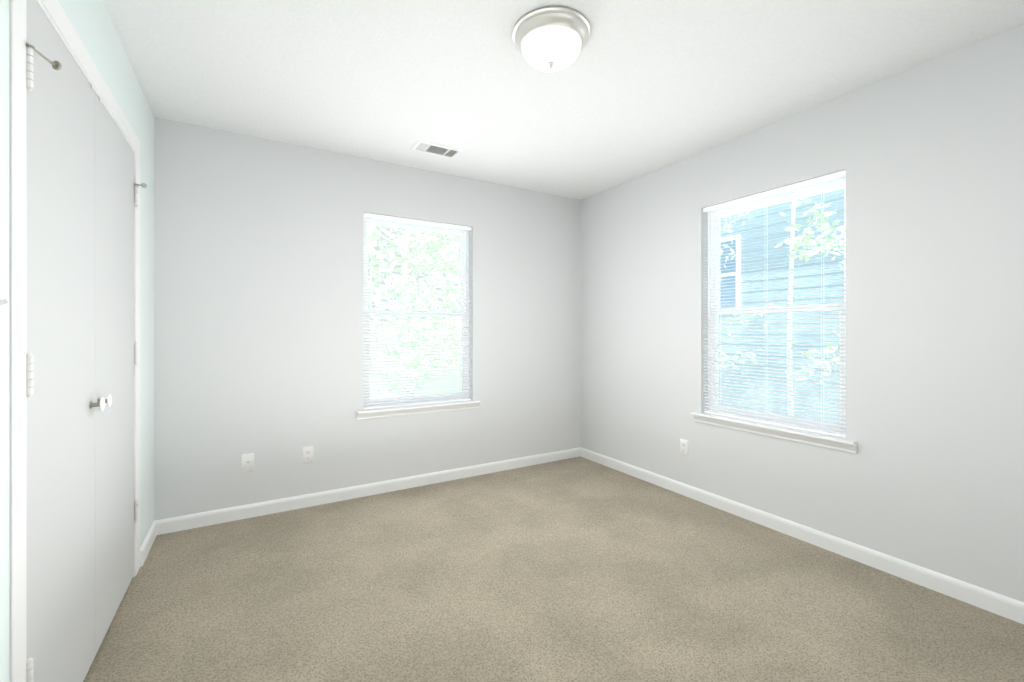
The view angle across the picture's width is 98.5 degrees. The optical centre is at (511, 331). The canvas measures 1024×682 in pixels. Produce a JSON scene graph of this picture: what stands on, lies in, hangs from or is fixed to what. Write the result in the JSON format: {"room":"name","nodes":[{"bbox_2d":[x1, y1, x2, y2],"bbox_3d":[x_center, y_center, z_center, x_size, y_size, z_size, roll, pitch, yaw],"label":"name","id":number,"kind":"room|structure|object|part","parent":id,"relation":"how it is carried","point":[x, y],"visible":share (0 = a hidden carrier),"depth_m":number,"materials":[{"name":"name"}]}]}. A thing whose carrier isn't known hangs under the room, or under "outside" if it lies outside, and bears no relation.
{"room":"empty bedroom","nodes":[
{"label":"empty bedroom","id":0,"kind":"room"},
{"bbox_2d":[0,0,156,681],"bbox_3d":[-1.152,-0.030,0.874,0.153,2.440,3.880,0,0,-31],"label":"wall","id":1,"kind":"structure","parent":0,"point":[91,22],"depth_m":1.72,"materials":[{"name":"paint"}]},
{"bbox_2d":[0,278,9,329],"bbox_3d":[-1.124,-0.060,0.972,0.021,0.115,0.070,0,0,-31],"label":"light switch","id":2,"kind":"object","parent":1,"relation":"attached to","point":[3,301],"visible":1,"depth_m":0.98,"materials":[{"name":"white plastic"}]},
{"bbox_2d":[10,0,146,681],"bbox_3d":[-1.561,0.117,1.602,0.194,2.145,1.394,0,0,-31],"label":"closet door","id":3,"kind":"structure","parent":1,"relation":"in","point":[75,185],"depth_m":1.36,"materials":[{"name":"white paint"}]},
{"bbox_3d":[-1.372,0.156,1.334,0.035,2.040,0.575,0,0,-31],"label":"door","id":4,"kind":"part","parent":3,"relation":"part of","materials":[{"name":"white paint"}]},
{"bbox_3d":[-1.680,0.156,1.853,0.035,2.040,0.628,0,0,-31],"label":"door","id":5,"kind":"part","parent":3,"relation":"part of","materials":[{"name":"white paint"}]},
{"bbox_2d":[154,117,579,534],"bbox_3d":[-0.750,-0.030,3.444,3.470,2.440,0.153,0,0,-31],"label":"wall","id":6,"kind":"structure","parent":0,"point":[259,297],"depth_m":3.01,"materials":[{"name":"paint"}]},
{"bbox_2d":[242,453,253,472],"bbox_3d":[-1.683,0.840,2.811,0.070,0.115,0.008,0,0,-31],"label":"outlet","id":7,"kind":"object","parent":6,"relation":"attached to","point":[247,462],"visible":1,"depth_m":2.81,"materials":[{"name":"white plastic"}]},
{"bbox_2d":[302,446,313,463],"bbox_3d":[-1.382,0.840,2.990,0.070,0.115,0.007,0,0,-31],"label":"outlet","id":8,"kind":"object","parent":6,"relation":"attached to","point":[307,454],"visible":1,"depth_m":2.99,"materials":[{"name":"white plastic"}]},
{"bbox_2d":[364,217,470,406],"bbox_3d":[-0.736,-0.135,3.469,0.870,1.450,0.124,0,0,-31],"label":"window blind","id":9,"kind":"object","parent":6,"relation":"in","point":[466,291],"depth_m":3.42,"materials":[{"name":"white plastic"}]},
{"bbox_3d":[-0.759,-0.476,3.507,0.770,0.667,0.004,0,0,-31],"label":"glass","id":10,"kind":"part","parent":9,"relation":"part of","materials":[{"name":"clear glass"}]},
{"bbox_3d":[-0.743,0.196,3.480,0.754,0.637,0.004,0,0,-31],"label":"glass","id":11,"kind":"part","parent":9,"relation":"part of","materials":[{"name":"clear glass"}]},
{"bbox_2d":[364,213,470,408],"bbox_3d":[-0.735,-0.145,3.466,0.862,1.426,0.118,0,0,-31],"label":"window","id":12,"kind":"structure","parent":6,"relation":"in","point":[424,314],"depth_m":3.44,"materials":[{"name":"white plastic"}]},
{"bbox_3d":[-0.759,-0.474,3.507,0.814,0.715,0.024,0,0,-31],"label":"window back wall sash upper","id":13,"kind":"part","parent":12,"relation":"part of","materials":[{"name":"clear glass"}]},
{"bbox_3d":[-0.711,-0.145,3.426,0.862,1.426,0.025,0,0,-31],"label":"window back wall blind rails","id":14,"kind":"part","parent":12,"relation":"part of","materials":[{"name":"white plastic"}]},
{"bbox_2d":[356,400,480,419],"bbox_3d":[-0.704,0.603,3.414,0.970,0.062,0.123,0,0,-31],"label":"window sill","id":15,"kind":"structure","parent":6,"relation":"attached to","point":[409,410],"depth_m":3.35,"materials":[{"name":"white paint"}]},
{"bbox_2d":[83,456,1023,681],"bbox_3d":[0.274,1.250,1.722,3.470,0.120,4.160,0,0,-31],"label":"floor","id":16,"kind":"structure","parent":0,"point":[578,569],"depth_m":1.94,"materials":[{"name":"beige carpet"}]},
{"bbox_2d":[102,0,1023,199],"bbox_3d":[0.037,-1.320,1.581,4.620,0.140,4.760,0,0,-31],"label":"ceiling","id":17,"kind":"structure","parent":0,"point":[636,89],"depth_m":2.12,"materials":[{"name":"white paint"}]},
{"bbox_2d":[410,139,463,158],"bbox_3d":[-0.517,-1.245,3.032,0.330,0.009,0.180,0,0,-31],"label":"ceiling vent","id":18,"kind":"object","parent":17,"relation":"in","point":[427,147],"visible":0.98,"depth_m":3.02,"materials":[{"name":"white metal"}]},
{"bbox_2d":[513,6,590,71],"bbox_3d":[0.165,-1.177,1.855,0.326,0.146,0.326,0,0,-31],"label":"ceiling light fixture","id":19,"kind":"object","parent":17,"relation":"attached to","point":[551,39],"visible":1,"depth_m":1.77,"materials":[{"name":"white glass"}]},
{"bbox_3d":[0.165,-1.165,1.855,0.254,0.078,0.254,0,0,-31],"label":"lamp shade","id":20,"kind":"part","parent":19,"relation":"part of","materials":[{"name":"white glass"}]},
{"bbox_2d":[580,24,1023,623],"bbox_3d":[1.699,-0.030,2.569,0.153,2.440,3.880,0,0,-31],"label":"wall","id":21,"kind":"structure","parent":0,"point":[928,156],"depth_m":2.20,"materials":[{"name":"paint"}]},
{"bbox_2d":[680,439,688,455],"bbox_3d":[1.248,0.845,3.197,0.007,0.115,0.070,0,0,-31],"label":"outlet","id":22,"kind":"object","parent":21,"relation":"attached to","point":[684,447],"visible":1,"depth_m":3.19,"materials":[{"name":"white plastic"}]},
{"bbox_2d":[691,412,856,452],"bbox_3d":[1.556,0.603,2.713,0.123,0.062,0.970,0,0,-31],"label":"window sill","id":23,"kind":"structure","parent":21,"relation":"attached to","point":[822,440],"depth_m":2.60,"materials":[{"name":"white paint"}]},
{"bbox_2d":[703,176,845,434],"bbox_3d":[1.611,-0.135,2.746,0.124,1.450,0.870,0,0,-31],"label":"window blind","id":24,"kind":"object","parent":21,"relation":"in","point":[712,252],"depth_m":2.67,"materials":[{"name":"white plastic"}]},
{"bbox_3d":[1.622,0.196,2.753,0.004,0.637,0.754,0,0,-31],"label":"glass","id":25,"kind":"part","parent":24,"relation":"part of","materials":[{"name":"clear glass"}]},
{"bbox_3d":[1.649,-0.476,2.768,0.004,0.667,0.770,0,0,-31],"label":"glass","id":26,"kind":"part","parent":24,"relation":"part of","materials":[{"name":"clear glass"}]},
{"bbox_2d":[703,170,845,437],"bbox_3d":[1.608,-0.145,2.744,0.118,1.426,0.862,0,0,-31],"label":"window","id":27,"kind":"structure","parent":21,"relation":"in","point":[809,309],"depth_m":2.68,"materials":[{"name":"white plastic"}]},
{"bbox_2d":[708,210,709,317],"bbox_3d":[1.358,-0.463,3.037,0.013,0.743,0.009,0,0,-31],"label":"blind cord","id":28,"kind":"object","parent":27,"relation":"hanging from","point":[708,210],"depth_m":3.03,"materials":[{"name":"white plastic"}]},
{"bbox_2d":[718,208,718,413],"bbox_3d":[1.409,-0.136,2.988,0.028,1.392,0.006,0,0,-31],"label":"blind cord","id":29,"kind":"object","parent":27,"relation":"hanging from","point":[718,300],"depth_m":2.98,"materials":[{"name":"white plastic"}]},
{"bbox_3d":[1.568,-0.145,2.720,0.025,1.426,0.862,0,0,-31],"label":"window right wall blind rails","id":30,"kind":"part","parent":27,"relation":"part of","materials":[{"name":"white plastic"}]},
{"bbox_3d":[1.649,-0.474,2.768,0.024,0.715,0.814,0,0,-31],"label":"window right wall sash upper","id":31,"kind":"part","parent":27,"relation":"part of","materials":[{"name":"clear glass"}]},
{"bbox_2d":[821,181,821,431],"bbox_3d":[1.729,-0.136,2.450,0.028,1.392,0.006,0,0,-31],"label":"blind cord","id":32,"kind":"object","parent":27,"relation":"hanging from","point":[821,181],"depth_m":2.44,"materials":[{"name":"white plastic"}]},
{"label":"outside","id":33,"kind":"structure","parent":0,"visible":0},
{"bbox_2d":[370,370,460,398],"bbox_3d":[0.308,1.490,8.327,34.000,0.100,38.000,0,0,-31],"label":"lawn","id":34,"kind":"structure","parent":33,"point":[421,386],"depth_m":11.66,"materials":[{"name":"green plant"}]},
{"bbox_2d":[368,196,843,415],"bbox_3d":[0.028,-1.900,8.800,22.003,6.701,14.680,0,0,-31],"label":"trees","id":35,"kind":"object","parent":34,"relation":"on","point":[421,244],"depth_m":6.70,"materials":[{"name":"green plant"}]},
{"bbox_3d":[5.397,-0.085,6.117,3.970,3.050,13.000,0,0,-31],"label":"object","id":36,"kind":"object","parent":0,"visible":0},
{"bbox_2d":[719,188,843,422],"bbox_3d":[3.676,-0.176,5.094,0.034,2.948,13.000,0,0,-31],"label":"lap siding","id":37,"kind":"object","parent":36,"relation":"attached to","point":[772,220],"depth_m":5.55,"materials":[{"name":"blue"}]},
{"bbox_2d":[720,235,740,308],"bbox_3d":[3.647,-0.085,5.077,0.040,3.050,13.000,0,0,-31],"label":"window","id":38,"kind":"structure","parent":37,"relation":"attached to","point":[723,262],"depth_m":6.12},
{"bbox_2d":[720,186,843,217],"bbox_3d":[3.402,-1.680,4.932,0.710,0.240,13.600,0,0,-31],"label":"eave","id":39,"kind":"object","parent":36,"relation":"attached to","point":[783,201],"depth_m":5.52}
]}

